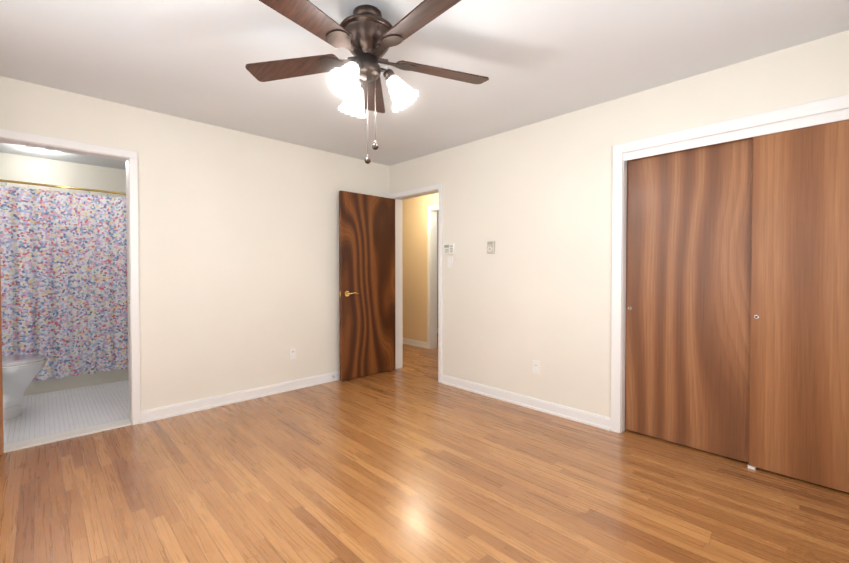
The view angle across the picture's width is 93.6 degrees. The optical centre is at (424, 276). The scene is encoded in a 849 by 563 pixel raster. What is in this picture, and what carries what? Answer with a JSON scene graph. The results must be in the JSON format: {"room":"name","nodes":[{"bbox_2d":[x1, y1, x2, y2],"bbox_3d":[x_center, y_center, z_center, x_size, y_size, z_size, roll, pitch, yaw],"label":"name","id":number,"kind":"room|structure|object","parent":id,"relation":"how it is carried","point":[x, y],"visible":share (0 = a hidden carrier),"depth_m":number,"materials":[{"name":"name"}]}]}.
{"room":"empty bedroom","nodes":[
{"label":"empty bedroom","id":0,"kind":"room"},
{"bbox_2d":[0,152,125,197],"bbox_3d":[-4.224,-0.104,4.601,1.990,2.440,0.120,-1,1,-44],"label":"wall","id":1,"kind":"structure","parent":0,"point":[15,167],"depth_m":4.56,"materials":[{"name":"beige paint"}]},
{"bbox_2d":[3,380,128,444],"bbox_3d":[-3.380,1.137,3.747,1.750,0.026,2.310,-1,1,-44],"label":"floor","id":2,"kind":"structure","parent":0,"point":[52,412],"depth_m":3.36,"materials":[{"name":"tile"}]},
{"bbox_2d":[2,354,47,420],"bbox_3d":[-3.449,0.737,3.111,0.743,0.795,0.460,-1,1,-44],"label":"toilet","id":3,"kind":"object","parent":2,"relation":"on","point":[20,373],"visible":0.92,"depth_m":3.17,"materials":[{"name":"white ceramic"}]},
{"bbox_2d":[23,368,127,395],"bbox_3d":[-3.875,0.669,4.252,1.749,0.894,0.884,-1,1,-44],"label":"bathtub","id":4,"kind":"object","parent":2,"relation":"on","point":[63,383],"visible":0.02,"depth_m":4.00,"materials":[{"name":"beige ceramic"}]},
{"bbox_2d":[0,76,389,410],"bbox_3d":[-1.813,-0.087,3.551,4.000,2.440,0.120,-1,1,-44],"label":"wall","id":5,"kind":"structure","parent":0,"point":[238,236],"depth_m":3.50,"materials":[{"name":"beige paint"}]},
{"bbox_2d":[0,263,3,454],"bbox_3d":[-2.579,0.134,2.244,0.156,2.025,0.713,0,1,-27],"label":"bathroom door","id":6,"kind":"structure","parent":5,"relation":"in","point":[1,421],"depth_m":2.55,"materials":[{"name":"orange wood"}]},
{"bbox_2d":[4,419,131,452],"bbox_3d":[-2.550,1.137,2.858,0.710,0.016,0.142,-1,1,-44],"label":"sill","id":7,"kind":"structure","parent":5,"relation":"attached to","point":[29,443],"depth_m":2.83,"materials":[{"name":"stone"}]},
{"bbox_2d":[0,129,140,424],"bbox_3d":[-2.550,0.097,2.842,0.822,2.096,0.156,-1,1,-44],"label":"door frame","id":8,"kind":"structure","parent":5,"relation":"attached to","point":[47,143],"depth_m":3.04,"materials":[{"name":"white wood"}]},
{"bbox_2d":[140,371,339,423],"bbox_3d":[-1.306,1.082,3.955,2.495,0.090,0.030,-1,1,-44],"label":"baseboard","id":9,"kind":"structure","parent":5,"relation":"attached to","point":[155,414],"depth_m":3.56,"materials":[{"name":"white wood"}]},
{"bbox_2d":[289,347,295,359],"bbox_3d":[-1.309,0.767,3.965,0.070,0.114,0.014,-1,1,-44],"label":"outlet","id":10,"kind":"object","parent":5,"relation":"attached to","point":[292,352],"visible":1,"depth_m":3.96,"materials":[{"name":"white plastic"}]},
{"bbox_2d":[339,191,394,381],"bbox_3d":[-0.622,0.100,4.480,0.756,2.020,0.156,-1,1,-44],"label":"hall door","id":11,"kind":"structure","parent":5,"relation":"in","point":[367,279],"depth_m":4.43,"materials":[{"name":"brown wood"}]},
{"bbox_2d":[402,193,437,341],"bbox_3d":[0.220,-0.126,5.952,0.120,2.440,5.650,-1,1,-44],"label":"wall","id":12,"kind":"structure","parent":0,"point":[414,237],"depth_m":6.24,"materials":[{"name":"beige paint"}]},
{"bbox_2d":[403,338,426,347],"bbox_3d":[-0.834,1.033,6.960,0.022,0.090,2.522,-1,1,-44],"label":"baseboard","id":13,"kind":"structure","parent":12,"relation":"attached to","point":[417,343],"depth_m":6.24,"materials":[{"name":"white wood"}]},
{"bbox_2d":[427,205,437,348],"bbox_3d":[0.409,0.025,5.758,0.156,2.144,0.893,-1,1,-44],"label":"door frame","id":14,"kind":"structure","parent":12,"relation":"attached to","point":[432,277],"depth_m":6.01,"materials":[{"name":"white wood"}]},
{"bbox_2d":[0,333,848,562],"bbox_3d":[-0.409,1.166,3.996,6.610,0.080,7.620,-1,1,-44],"label":"floor","id":15,"kind":"structure","parent":0,"point":[412,460],"depth_m":2.14,"materials":[{"name":"brown wood"}]},
{"bbox_2d":[0,0,848,169],"bbox_3d":[-0.409,-1.363,3.955,6.610,0.100,7.620,-1,1,-44],"label":"ceiling","id":16,"kind":"structure","parent":0,"point":[534,61],"depth_m":2.32,"materials":[{"name":"paint"}]},
{"bbox_2d":[27,147,49,152],"bbox_3d":[-3.995,-1.311,4.121,0.170,0.013,0.170,-1,1,-44],"label":"recessed light","id":17,"kind":"object","parent":16,"relation":"in","point":[37,149],"visible":0.9,"depth_m":4.10,"materials":[{"name":"white"}]},
{"bbox_2d":[245,0,488,163],"bbox_3d":[-0.260,-0.909,1.913,1.270,0.742,1.237,-1,1,-44],"label":"fan light","id":18,"kind":"object","parent":16,"relation":"hanging from","point":[366,36],"visible":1,"depth_m":1.88,"materials":[{"name":"brown wood"}]},
{"bbox_2d":[437,211,437,327],"bbox_3d":[-0.079,-0.148,7.283,1.300,2.440,0.120,-1,1,-44],"label":"wall","id":19,"kind":"structure","parent":0,"point":[437,269],"depth_m":7.51,"materials":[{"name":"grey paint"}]},
{"bbox_2d":[390,30,848,417],"bbox_3d":[1.118,-0.083,3.309,0.120,2.440,4.540,-1,1,-44],"label":"wall","id":20,"kind":"structure","parent":0,"point":[533,201],"depth_m":3.27,"materials":[{"name":"beige paint"}]},
{"bbox_2d":[390,183,442,382],"bbox_3d":[-0.061,0.070,4.532,0.156,2.094,0.854,-1,1,-44],"label":"door frame","id":21,"kind":"structure","parent":20,"relation":"attached to","point":[418,192],"depth_m":4.73,"materials":[{"name":"white wood"}]},
{"bbox_2d":[444,243,454,253],"bbox_3d":[0.255,-0.283,4.096,0.031,0.105,0.135,-1,1,-44],"label":"alarm keypad","id":22,"kind":"object","parent":20,"relation":"attached to","point":[449,248],"visible":0.98,"depth_m":4.08,"materials":[{"name":"white plastic"}]},
{"bbox_2d":[448,256,452,267],"bbox_3d":[0.262,-0.148,4.099,0.020,0.115,0.070,-1,1,-44],"label":"light switch","id":23,"kind":"object","parent":20,"relation":"attached to","point":[450,261],"visible":1,"depth_m":4.09,"materials":[{"name":"white plastic"}]},
{"bbox_2d":[487,241,494,253],"bbox_3d":[0.617,-0.272,3.716,0.038,0.115,0.078,-1,1,-44],"label":"thermostat","id":24,"kind":"object","parent":20,"relation":"attached to","point":[490,247],"visible":0.98,"depth_m":3.70,"materials":[{"name":"beige plastic"}]},
{"bbox_2d":[441,374,610,430],"bbox_3d":[0.783,1.088,3.573,0.022,0.090,1.723,-1,1,-44],"label":"baseboard","id":25,"kind":"structure","parent":20,"relation":"attached to","point":[562,411],"depth_m":3.41,"materials":[{"name":"white wood"}]},
{"bbox_2d":[532,360,539,374],"bbox_3d":[0.955,0.776,3.402,0.014,0.114,0.070,-1,1,-44],"label":"outlet","id":26,"kind":"object","parent":20,"relation":"attached to","point":[536,367],"visible":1,"depth_m":3.40,"materials":[{"name":"white plastic"}]},
{"bbox_2d":[625,137,752,462],"bbox_3d":[1.760,0.143,2.663,0.034,1.985,0.770,-1,1,-44],"label":"closet door","id":27,"kind":"structure","parent":20,"relation":"in","point":[688,278],"depth_m":2.64,"materials":[{"name":"brown wood"}]},
{"bbox_2d":[611,94,848,469],"bbox_3d":[1.996,0.101,2.391,0.139,2.102,1.639,-1,1,-44],"label":"door frame","id":28,"kind":"structure","parent":20,"relation":"attached to","point":[619,249],"depth_m":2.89,"materials":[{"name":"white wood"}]},
{"bbox_2d":[748,119,848,492],"bbox_3d":[2.230,0.152,2.119,0.034,1.985,0.770,-1,1,-44],"label":"closet door","id":29,"kind":"structure","parent":20,"relation":"in","point":[799,381],"depth_m":2.23,"materials":[{"name":"brown wood"}]},
{"bbox_3d":[-2.707,-0.100,4.376,0.120,2.440,2.310,-1,1,-44],"label":"wall","id":30,"kind":"structure","parent":0,"visible":0},
{"bbox_2d":[0,179,127,380],"bbox_3d":[-3.540,0.045,3.895,1.746,1.886,0.068,-1,1,-44],"label":"shower curtain","id":31,"kind":"object","parent":30,"relation":"attached to","point":[63,262],"visible":0.65,"depth_m":3.91,"materials":[{"name":"multicoloured fabric"}]}
]}

